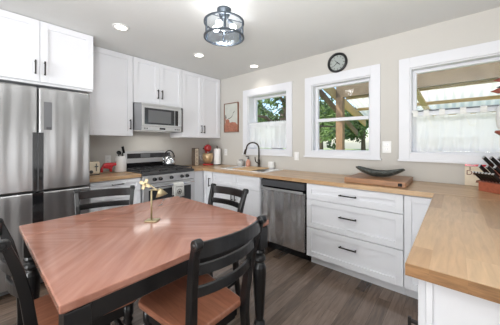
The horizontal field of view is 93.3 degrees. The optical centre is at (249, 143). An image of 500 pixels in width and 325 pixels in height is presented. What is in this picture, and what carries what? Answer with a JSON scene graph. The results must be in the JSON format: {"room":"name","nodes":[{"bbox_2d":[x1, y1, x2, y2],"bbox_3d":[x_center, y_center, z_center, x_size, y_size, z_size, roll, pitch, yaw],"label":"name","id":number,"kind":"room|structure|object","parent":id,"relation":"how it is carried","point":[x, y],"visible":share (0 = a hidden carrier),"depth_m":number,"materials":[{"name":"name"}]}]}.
{"room":"kitchen","nodes":[
{"label":"kitchen","id":0,"kind":"room"},
{"bbox_2d":[90,132,208,171],"bbox_3d":[-2.920,0.067,2.117,0.100,2.440,6.400,0,0,41],"label":"wall","id":1,"kind":"structure","parent":0,"point":[100,146],"depth_m":3.59,"materials":[{"name":"paint"}]},
{"bbox_2d":[0,9,92,93],"bbox_3d":[-2.186,-0.851,2.387,0.656,0.596,0.880,0,0,41],"label":"upper cabinet","id":2,"kind":"object","parent":1,"relation":"attached to","point":[33,52],"visible":0.99,"depth_m":2.23,"materials":[{"name":"white wood"}]},
{"bbox_2d":[105,155,110,162],"bbox_3d":[-1.917,0.217,3.187,0.010,0.115,0.070,0,0,41],"label":"wall outlet","id":3,"kind":"object","parent":1,"relation":"attached to","point":[107,157],"visible":0.87,"depth_m":3.19,"materials":[{"name":"white plastic"}]},
{"bbox_2d":[89,46,132,136],"bbox_3d":[-1.826,-0.623,3.007,0.386,1.052,0.518,0,0,41],"label":"upper cabinet","id":4,"kind":"object","parent":1,"relation":"attached to","point":[111,98],"visible":0.85,"depth_m":2.92,"materials":[{"name":"white wood"}]},
{"bbox_2d":[133,56,181,107],"bbox_3d":[-1.413,-0.847,3.483,0.386,0.604,0.734,0,0,41],"label":"upper cabinet","id":5,"kind":"object","parent":1,"relation":"attached to","point":[153,82],"visible":0.8,"depth_m":3.34,"materials":[{"name":"white wood"}]},
{"bbox_2d":[133,102,182,132],"bbox_3d":[-1.373,-0.358,3.449,0.484,0.366,0.728,0,0,41],"label":"microwave","id":6,"kind":"object","parent":5,"relation":"attached to","point":[147,117],"visible":0.98,"depth_m":3.25,"materials":[{"name":"grey metal"}]},
{"bbox_2d":[170,70,219,138],"bbox_3d":[-0.906,-0.623,4.067,0.386,1.052,0.806,0,0,41],"label":"upper cabinet","id":7,"kind":"object","parent":1,"relation":"attached to","point":[200,93],"visible":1,"depth_m":3.91,"materials":[{"name":"white wood"}]},
{"bbox_2d":[0,246,417,324],"bbox_3d":[-0.603,1.317,0.172,6.150,0.060,6.700,0,0,41],"label":"floor","id":8,"kind":"structure","parent":0,"point":[298,291],"depth_m":1.94,"materials":[{"name":"brown wood"}]},
{"bbox_2d":[0,82,89,295],"bbox_3d":[-2.150,0.395,2.307,0.755,1.785,0.805,0,0,41],"label":"refrigerator","id":9,"kind":"object","parent":8,"relation":"on","point":[45,132],"visible":0.67,"depth_m":2.08,"materials":[{"name":"grey metal"}]},
{"bbox_2d":[0,218,136,324],"bbox_3d":[-0.945,0.830,1.232,0.448,0.917,0.568,0,0,41],"label":"dining chair","id":10,"kind":"object","parent":8,"relation":"on","point":[42,310],"visible":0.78,"depth_m":1.04,"materials":[{"name":"black paint"}]},
{"bbox_2d":[74,185,134,214],"bbox_3d":[-1.114,0.830,1.798,0.448,0.917,0.568,0,0,-28],"label":"dining chair","id":11,"kind":"object","parent":8,"relation":"on","point":[78,195],"visible":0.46,"depth_m":2.01,"materials":[{"name":"black paint"}]},
{"bbox_2d":[87,177,140,211],"bbox_3d":[-1.740,0.850,2.897,0.652,0.874,0.533,0,0,41],"label":"base cabinet","id":12,"kind":"object","parent":8,"relation":"on","point":[121,183],"visible":0.3,"depth_m":2.70,"materials":[{"name":"white wood"}]},
{"bbox_2d":[90,171,140,182],"bbox_3d":[-1.753,0.392,2.895,0.637,0.038,0.555,0,0,41],"label":"countertop","id":13,"kind":"structure","parent":12,"relation":"on","point":[107,175],"depth_m":2.76,"materials":[{"name":"brown wood"}]},
{"bbox_2d":[90,161,99,175],"bbox_3d":[-1.892,0.291,2.804,0.152,0.162,0.165,0,0,41],"label":"wooden sign","id":14,"kind":"object","parent":13,"relation":"on","point":[94,165],"visible":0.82,"depth_m":2.79,"materials":[{"name":"beige wood"}]},
{"bbox_2d":[100,162,116,172],"bbox_3d":[-1.802,0.292,2.994,0.063,0.139,0.224,0,0,41],"label":"cow figurine","id":15,"kind":"object","parent":13,"relation":"on","point":[109,166],"visible":1,"depth_m":2.97,"materials":[{"name":"red ceramic"}]},
{"bbox_2d":[114,156,126,171],"bbox_3d":[-1.709,0.269,3.116,0.142,0.208,0.142,0,0,41],"label":"utensil crock","id":16,"kind":"object","parent":13,"relation":"on","point":[121,161],"visible":0.99,"depth_m":3.06,"materials":[{"name":"white ceramic"}]},
{"bbox_2d":[19,196,268,324],"bbox_3d":[-0.675,0.907,1.573,1.148,0.760,1.147,0,0,41],"label":"dining table","id":17,"kind":"object","parent":8,"relation":"on","point":[91,265],"visible":0.91,"depth_m":1.23,"materials":[{"name":"brown wood"}]},
{"bbox_2d":[139,179,167,221],"bbox_3d":[-0.658,0.382,1.613,0.192,0.289,0.080,0,0,5],"label":"ornament","id":18,"kind":"object","parent":17,"relation":"on","point":[161,192],"visible":1,"depth_m":1.60,"materials":[{"name":"gold metal"}]},
{"bbox_2d":[123,150,194,202],"bbox_3d":[-1.281,0.700,3.362,0.728,1.175,0.760,0,0,41],"label":"range","id":19,"kind":"object","parent":8,"relation":"on","point":[149,164],"visible":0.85,"depth_m":3.31,"materials":[{"name":"grey metal"}]},
{"bbox_2d":[127,167,193,175],"bbox_3d":[-1.311,0.385,3.388,0.645,0.031,0.760,0,0,41],"label":"cooktop","id":20,"kind":"object","parent":19,"relation":"in","point":[172,171],"depth_m":3.22,"materials":[{"name":"grey metal"}]},
{"bbox_2d":[162,150,175,165],"bbox_3d":[-1.235,0.216,3.576,0.206,0.239,0.186,0,0,-27],"label":"tea kettle","id":21,"kind":"object","parent":19,"relation":"on","point":[169,160],"visible":1,"depth_m":3.52,"materials":[{"name":"silver metal"}]},
{"bbox_2d":[172,181,183,196],"bbox_3d":[-0.966,0.616,3.183,0.057,0.193,0.152,0,0,41],"label":"tea towel","id":22,"kind":"object","parent":19,"relation":"hanging from","point":[178,187],"visible":0.99,"depth_m":3.16,"materials":[{"name":"fabric"}]},
{"bbox_2d":[138,215,266,324],"bbox_3d":[-0.259,0.830,1.231,0.568,0.917,0.448,0,0,41],"label":"dining chair","id":23,"kind":"object","parent":8,"relation":"on","point":[195,298],"visible":1,"depth_m":1.15,"materials":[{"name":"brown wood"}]},
{"bbox_2d":[195,171,212,203],"bbox_3d":[-0.728,0.850,3.920,0.839,0.874,0.796,0,0,41],"label":"base cabinet","id":24,"kind":"object","parent":8,"relation":"on","point":[203,179],"visible":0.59,"depth_m":3.58,"materials":[{"name":"white wood"}]},
{"bbox_2d":[184,164,499,200],"bbox_3d":[0.615,0.392,2.755,4.397,0.038,0.797,0,0,41],"label":"countertop","id":25,"kind":"structure","parent":24,"relation":"on","point":[416,188],"depth_m":2.21,"materials":[{"name":"brown wood"}]},
{"bbox_2d":[192,148,198,165],"bbox_3d":[-0.931,0.225,4.026,0.066,0.295,0.110,0,0,29],"label":"wooden sign","id":26,"kind":"object","parent":25,"relation":"on","point":[195,151],"visible":0.98,"depth_m":3.99,"materials":[{"name":"brown wood"}]},
{"bbox_2d":[200,144,212,165],"bbox_3d":[-0.768,0.189,4.153,0.222,0.367,0.312,0,0,-16],"label":"stand mixer","id":27,"kind":"object","parent":25,"relation":"on","point":[207,157],"visible":1,"depth_m":4.03,"materials":[{"name":"metal"}]},
{"bbox_2d":[200,153,212,162],"bbox_3d":[-0.737,0.254,4.090,0.183,0.173,0.199,0,0,41],"label":"bowl","id":28,"kind":"object","parent":27,"relation":"on","point":[207,157],"depth_m":4.03,"materials":[{"name":"gold metal"}]},
{"bbox_2d":[213,146,220,164],"bbox_3d":[-0.580,0.209,4.172,0.140,0.326,0.140,0,0,41],"label":"paper towel roll","id":29,"kind":"object","parent":25,"relation":"on","point":[217,151],"visible":1,"depth_m":4.12,"materials":[{"name":"white paper"}]},
{"bbox_2d":[237,159,243,165],"bbox_3d":[-0.154,0.315,3.855,0.120,0.116,0.120,0,0,41],"label":"cup","id":30,"kind":"object","parent":25,"relation":"on","point":[240,162],"visible":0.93,"depth_m":3.81,"materials":[{"name":"grey ceramic"}]},
{"bbox_2d":[245,156,249,166],"bbox_3d":[-0.029,0.285,3.777,0.072,0.174,0.072,0,0,41],"label":"soap bottle","id":31,"kind":"object","parent":25,"relation":"on","point":[248,160],"visible":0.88,"depth_m":3.75,"materials":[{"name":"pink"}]},
{"bbox_2d":[221,166,282,172],"bbox_3d":[0.012,0.466,3.413,0.810,0.206,0.440,0,0,41],"label":"sink","id":32,"kind":"object","parent":25,"relation":"in","point":[229,168],"visible":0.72,"depth_m":3.43,"materials":[{"name":"white ceramic"}]},
{"bbox_2d":[233,166,268,170],"bbox_3d":[0.015,0.356,3.393,0.340,0.012,0.415,0,0,41],"label":"cutting board","id":33,"kind":"object","parent":32,"relation":"on","point":[250,168],"visible":1,"depth_m":3.32,"materials":[{"name":"brown wood"}]},
{"bbox_2d":[229,167,272,171],"bbox_3d":[0.012,0.471,3.413,0.762,0.196,0.392,0,0,41],"label":"basin","id":34,"kind":"object","parent":32,"relation":"in","point":[230,168],"depth_m":3.45,"materials":[{"name":"white ceramic"}]},
{"bbox_2d":[244,142,259,166],"bbox_3d":[0.032,0.173,3.602,0.267,0.400,0.056,0,0,-8],"label":"kitchen faucet","id":35,"kind":"object","parent":25,"relation":"on","point":[245,150],"visible":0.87,"depth_m":3.60,"materials":[{"name":"black metal"}]},
{"bbox_2d":[268,162,274,168],"bbox_3d":[0.314,0.321,3.478,0.104,0.104,0.104,0,0,41],"label":"candle jar","id":36,"kind":"object","parent":25,"relation":"on","point":[271,165],"visible":0.97,"depth_m":3.44,"materials":[{"name":"white glass"}]},
{"bbox_2d":[344,173,412,187],"bbox_3d":[1.252,0.347,2.293,0.500,0.048,0.466,0,0,41],"label":"chopping block","id":37,"kind":"object","parent":25,"relation":"on","point":[362,178],"visible":0.98,"depth_m":2.17,"materials":[{"name":"brown wood"}]},
{"bbox_2d":[356,166,404,176],"bbox_3d":[1.254,0.276,2.295,0.430,0.090,0.152,0,0,41],"label":"dough bowl","id":38,"kind":"object","parent":37,"relation":"on","point":[373,172],"visible":1,"depth_m":2.25,"materials":[{"name":"black wood"}]},
{"bbox_2d":[465,164,485,185],"bbox_3d":[1.991,0.277,2.070,0.160,0.189,0.014,0,0,41],"label":"card","id":39,"kind":"object","parent":25,"relation":"on","point":[471,179],"visible":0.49,"depth_m":2.09,"materials":[{"name":"beige paper"}]},
{"bbox_2d":[479,167,499,193],"bbox_3d":[1.927,0.268,1.804,0.215,0.209,0.160,0,0,-4],"label":"knife block","id":40,"kind":"object","parent":25,"relation":"on","point":[489,187],"visible":0.56,"depth_m":1.79,"materials":[{"name":"brown wood"}]},
{"bbox_2d":[478,164,489,172],"bbox_3d":[1.850,0.217,1.853,0.121,0.111,0.014,0,0,-4],"label":"kitchen knife","id":41,"kind":"object","parent":40,"relation":"in","point":[480,166],"visible":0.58,"depth_m":1.85,"materials":[{"name":"black plastic"}]},
{"bbox_2d":[478,172,489,181],"bbox_3d":[1.806,0.258,1.819,0.092,0.083,0.014,0,0,-4],"label":"kitchen knife","id":42,"kind":"object","parent":40,"relation":"in","point":[482,175],"visible":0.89,"depth_m":1.81,"materials":[{"name":"black plastic"}]},
{"bbox_2d":[482,156,494,169],"bbox_3d":[1.886,0.154,1.855,0.129,0.118,0.014,0,0,-4],"label":"kitchen knife","id":43,"kind":"object","parent":40,"relation":"in","point":[484,158],"visible":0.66,"depth_m":1.85,"materials":[{"name":"black plastic"}]},
{"bbox_2d":[485,172,496,182],"bbox_3d":[1.810,0.258,1.773,0.092,0.083,0.014,0,0,-4],"label":"kitchen knife","id":44,"kind":"object","parent":40,"relation":"in","point":[486,174],"visible":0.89,"depth_m":1.77,"materials":[{"name":"black plastic"}]},
{"bbox_2d":[485,165,499,177],"bbox_3d":[1.854,0.217,1.799,0.121,0.111,0.014,0,0,-4],"label":"kitchen knife","id":45,"kind":"object","parent":40,"relation":"in","point":[487,167],"visible":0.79,"depth_m":1.79,"materials":[{"name":"black plastic"}]},
{"bbox_2d":[488,173,499,183],"bbox_3d":[1.811,0.258,1.750,0.092,0.083,0.014,0,0,-4],"label":"kitchen knife","id":46,"kind":"object","parent":40,"relation":"in","point":[489,174],"visible":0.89,"depth_m":1.75,"materials":[{"name":"black plastic"}]},
{"bbox_2d":[489,156,499,167],"bbox_3d":[1.890,0.154,1.801,0.129,0.118,0.014,0,0,-4],"label":"kitchen knife","id":47,"kind":"object","parent":40,"relation":"in","point":[491,158],"visible":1,"depth_m":1.79,"materials":[{"name":"black plastic"}]},
{"bbox_2d":[491,173,499,181],"bbox_3d":[1.813,0.258,1.727,0.092,0.083,0.014,0,0,-4],"label":"kitchen knife","id":48,"kind":"object","parent":40,"relation":"in","point":[492,174],"visible":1,"depth_m":1.72,"materials":[{"name":"black plastic"}]},
{"bbox_2d":[493,166,499,174],"bbox_3d":[1.857,0.217,1.745,0.121,0.111,0.014,0,0,-4],"label":"kitchen knife","id":49,"kind":"object","parent":40,"relation":"in","point":[496,168],"visible":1,"depth_m":1.74,"materials":[{"name":"black plastic"}]},
{"bbox_2d":[208,183,248,296],"bbox_3d":[-0.352,0.830,1.891,0.448,0.917,0.568,0,0,41],"label":"dining chair","id":50,"kind":"object","parent":8,"relation":"on","point":[242,194],"visible":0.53,"depth_m":2.04,"materials":[{"name":"black paint"}]},
{"bbox_2d":[213,172,262,216],"bbox_3d":[-0.024,0.850,3.405,0.890,0.874,0.652,0,0,41],"label":"base cabinet","id":51,"kind":"object","parent":8,"relation":"on","point":[252,206],"visible":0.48,"depth_m":3.09,"materials":[{"name":"white wood"}]},
{"bbox_2d":[261,178,310,260],"bbox_3d":[0.545,0.853,2.904,0.610,0.868,0.630,0,0,41],"label":"dishwasher","id":52,"kind":"object","parent":8,"relation":"on","point":[283,202],"visible":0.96,"depth_m":2.65,"materials":[{"name":"grey metal"}]},
{"bbox_2d":[307,183,405,294],"bbox_3d":[1.110,0.850,2.420,0.866,0.874,0.652,0,0,41],"label":"base cabinet","id":53,"kind":"object","parent":8,"relation":"on","point":[358,233],"visible":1,"depth_m":2.15,"materials":[{"name":"white wood"}]},
{"bbox_2d":[404,195,431,298],"bbox_3d":[1.534,0.850,2.075,0.221,0.874,0.616,0,0,41],"label":"base cabinet","id":54,"kind":"object","parent":8,"relation":"on","point":[415,207],"visible":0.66,"depth_m":1.89,"materials":[{"name":"white wood"}]},
{"bbox_2d":[408,279,499,324],"bbox_3d":[1.421,0.850,1.270,0.732,0.874,1.981,0,0,41],"label":"base cabinet","id":55,"kind":"object","parent":8,"relation":"on","point":[437,304],"visible":0.3,"depth_m":0.70,"materials":[{"name":"white wood"}]},
{"bbox_2d":[405,193,499,303],"bbox_3d":[1.301,0.392,0.935,0.975,0.038,1.368,0,0,41],"label":"countertop","id":56,"kind":"structure","parent":55,"relation":"on","point":[456,246],"depth_m":0.85,"materials":[{"name":"brown wood"}]},
{"bbox_2d":[0,0,499,79],"bbox_3d":[-0.603,-1.203,0.172,6.150,0.100,6.700,0,0,41],"label":"ceiling","id":57,"kind":"structure","parent":0,"point":[165,32],"depth_m":2.28,"materials":[{"name":"paint"}]},
{"bbox_2d":[112,23,128,30],"bbox_3d":[-1.276,-1.149,2.333,0.150,0.008,0.150,0,0,41],"label":"recessed light","id":58,"kind":"object","parent":57,"relation":"in","point":[118,26],"visible":1,"depth_m":2.33,"materials":[{"name":"white plastic"}]},
{"bbox_2d":[193,53,204,56],"bbox_3d":[-0.662,-1.149,3.071,0.150,0.008,0.150,0,0,41],"label":"recessed light","id":59,"kind":"object","parent":57,"relation":"in","point":[194,54],"visible":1,"depth_m":3.07,"materials":[{"name":"white plastic"}]},
{"bbox_2d":[204,6,243,46],"bbox_3d":[-0.223,-1.013,2.031,0.348,0.280,0.349,0,0,41],"label":"ceiling fixture","id":60,"kind":"object","parent":57,"relation":"attached to","point":[224,12],"visible":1,"depth_m":1.99,"materials":[{"name":"grey metal"}]},
{"bbox_2d":[249,64,258,67],"bbox_3d":[0.059,-1.149,3.507,0.150,0.008,0.150,0,0,41],"label":"recessed light","id":61,"kind":"object","parent":57,"relation":"in","point":[252,65],"visible":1,"depth_m":3.51,"materials":[{"name":"white plastic"}]},
{"bbox_2d":[209,7,499,184],"bbox_3d":[1.528,0.067,2.627,6.150,2.440,0.200,0,0,41],"label":"wall","id":62,"kind":"structure","parent":0,"point":[484,26],"depth_m":2.60,"materials":[{"name":"paint"}]},
{"bbox_2d":[224,102,238,132],"bbox_3d":[-0.325,-0.450,4.083,0.345,0.507,0.027,0,0,41],"label":"framed picture","id":63,"kind":"object","parent":62,"relation":"attached to","point":[231,110],"visible":1,"depth_m":4.07,"materials":[{"name":"paper"}]},
{"bbox_2d":[242,81,292,156],"bbox_3d":[0.297,-0.344,3.669,0.949,1.051,0.229,0,0,41],"label":"window","id":64,"kind":"structure","parent":62,"relation":"in","point":[251,97],"depth_m":3.64,"materials":[{"name":"white paint"}]},
{"bbox_3d":[0.265,-0.313,3.630,0.722,0.024,0.024,0,0,41],"label":"curtain rod","id":65,"kind":"object","parent":64,"relation":"attached to","visible":0},
{"bbox_2d":[249,120,285,147],"bbox_3d":[0.264,-0.137,3.629,0.714,0.412,0.032,0,0,41],"label":"cafe curtain","id":66,"kind":"object","parent":65,"relation":"hanging from","point":[272,134],"visible":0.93,"depth_m":3.61,"materials":[{"name":"white fabric"}]},
{"bbox_2d":[294,152,298,159],"bbox_3d":[0.643,0.172,3.255,0.070,0.115,0.010,0,0,41],"label":"light switch","id":67,"kind":"object","parent":62,"relation":"attached to","point":[296,154],"visible":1,"depth_m":3.25,"materials":[{"name":"white plastic"}]},
{"bbox_2d":[327,52,347,72],"bbox_3d":[1.061,-0.985,2.872,0.244,0.244,0.039,0,0,41],"label":"wall clock","id":68,"kind":"object","parent":62,"relation":"attached to","point":[337,62],"visible":1,"depth_m":2.87,"materials":[{"name":"black paint"}]},
{"bbox_2d":[304,64,381,159],"bbox_3d":[1.118,-0.344,2.914,0.924,1.051,0.164,0,0,41],"label":"window","id":69,"kind":"structure","parent":62,"relation":"in","point":[371,74],"depth_m":2.86,"materials":[{"name":"white paint"}]},
{"bbox_2d":[382,141,390,152],"bbox_3d":[1.470,0.037,2.537,0.085,0.125,0.010,0,0,41],"label":"wall outlet","id":70,"kind":"object","parent":62,"relation":"attached to","point":[386,145],"visible":1,"depth_m":2.54,"materials":[{"name":"white plastic"}]},
{"bbox_2d":[397,40,499,164],"bbox_3d":[2.192,-0.344,1.982,1.612,1.051,0.164,0,0,41],"label":"window","id":71,"kind":"structure","parent":62,"relation":"in","point":[477,54],"depth_m":2.29,"materials":[{"name":"white paint"}]},
{"bbox_2d":[412,105,498,112],"bbox_3d":[2.183,-0.328,1.972,1.378,0.024,0.024,0,0,41],"label":"curtain rod","id":72,"kind":"object","parent":71,"relation":"attached to","point":[487,105],"visible":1,"depth_m":2.20,"materials":[{"name":"grey metal"}]},
{"bbox_2d":[412,105,499,151],"bbox_3d":[2.183,-0.131,1.970,1.380,0.414,0.042,0,0,41],"label":"cafe curtain","id":73,"kind":"object","parent":72,"relation":"hanging from","point":[463,131],"visible":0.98,"depth_m":2.19,"materials":[{"name":"white fabric"}]},
{"bbox_2d":[491,78,499,134],"bbox_3d":[2.084,-0.413,1.947,0.100,0.700,0.104,0,0,-7],"label":"hanging ornament","id":74,"kind":"object","parent":71,"relation":"hanging from","point":[497,90],"visible":1,"depth_m":1.95,"materials":[{"name":"red plastic"}]},
{"label":"outside","id":75,"kind":"structure","parent":0,"visible":0},
{"bbox_2d":[269,148,368,149],"bbox_3d":[20.186,1.737,36.286,130.000,0.200,74.500,0,0,41],"label":"lawn","id":76,"kind":"structure","parent":75,"point":[269,148],"depth_m":65.49,"materials":[{"name":"green plant"}]},
{"bbox_2d":[258,97,278,121],"bbox_3d":[0.966,-5.204,48.407,13.232,13.683,10.045,0,0,-27],"label":"leafy tree","id":77,"kind":"object","parent":76,"relation":"on","point":[260,102],"visible":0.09,"depth_m":46.12,"materials":[{"name":"green plant"}]},
{"bbox_2d":[258,92,350,149],"bbox_3d":[1.975,-1.403,10.181,4.178,6.146,4.623,0,0,41],"label":"leafy tree","id":78,"kind":"object","parent":76,"relation":"on","point":[282,112],"visible":0.16,"depth_m":9.97,"materials":[{"name":"green plant"}]},
{"bbox_2d":[319,99,335,149],"bbox_3d":[11.597,-2.786,38.663,6.934,8.847,8.819,0,0,11],"label":"leafy tree","id":79,"kind":"object","parent":76,"relation":"on","point":[324,132],"visible":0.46,"depth_m":36.46,"materials":[{"name":"green plant"}]},
{"bbox_2d":[345,104,368,149],"bbox_3d":[18.745,-3.148,40.465,7.327,9.570,8.897,0,0,41],"label":"leafy tree","id":80,"kind":"object","parent":76,"relation":"on","point":[360,128],"visible":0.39,"depth_m":39.21,"materials":[{"name":"green plant"}]},
{"bbox_2d":[319,61,499,149],"bbox_3d":[4.845,0.035,3.603,7.320,3.204,4.023,0,0,41],"label":"porch roof","id":81,"kind":"structure","parent":76,"relation":"on","point":[469,86],"depth_m":5.00,"materials":[{"name":"brown wood"}]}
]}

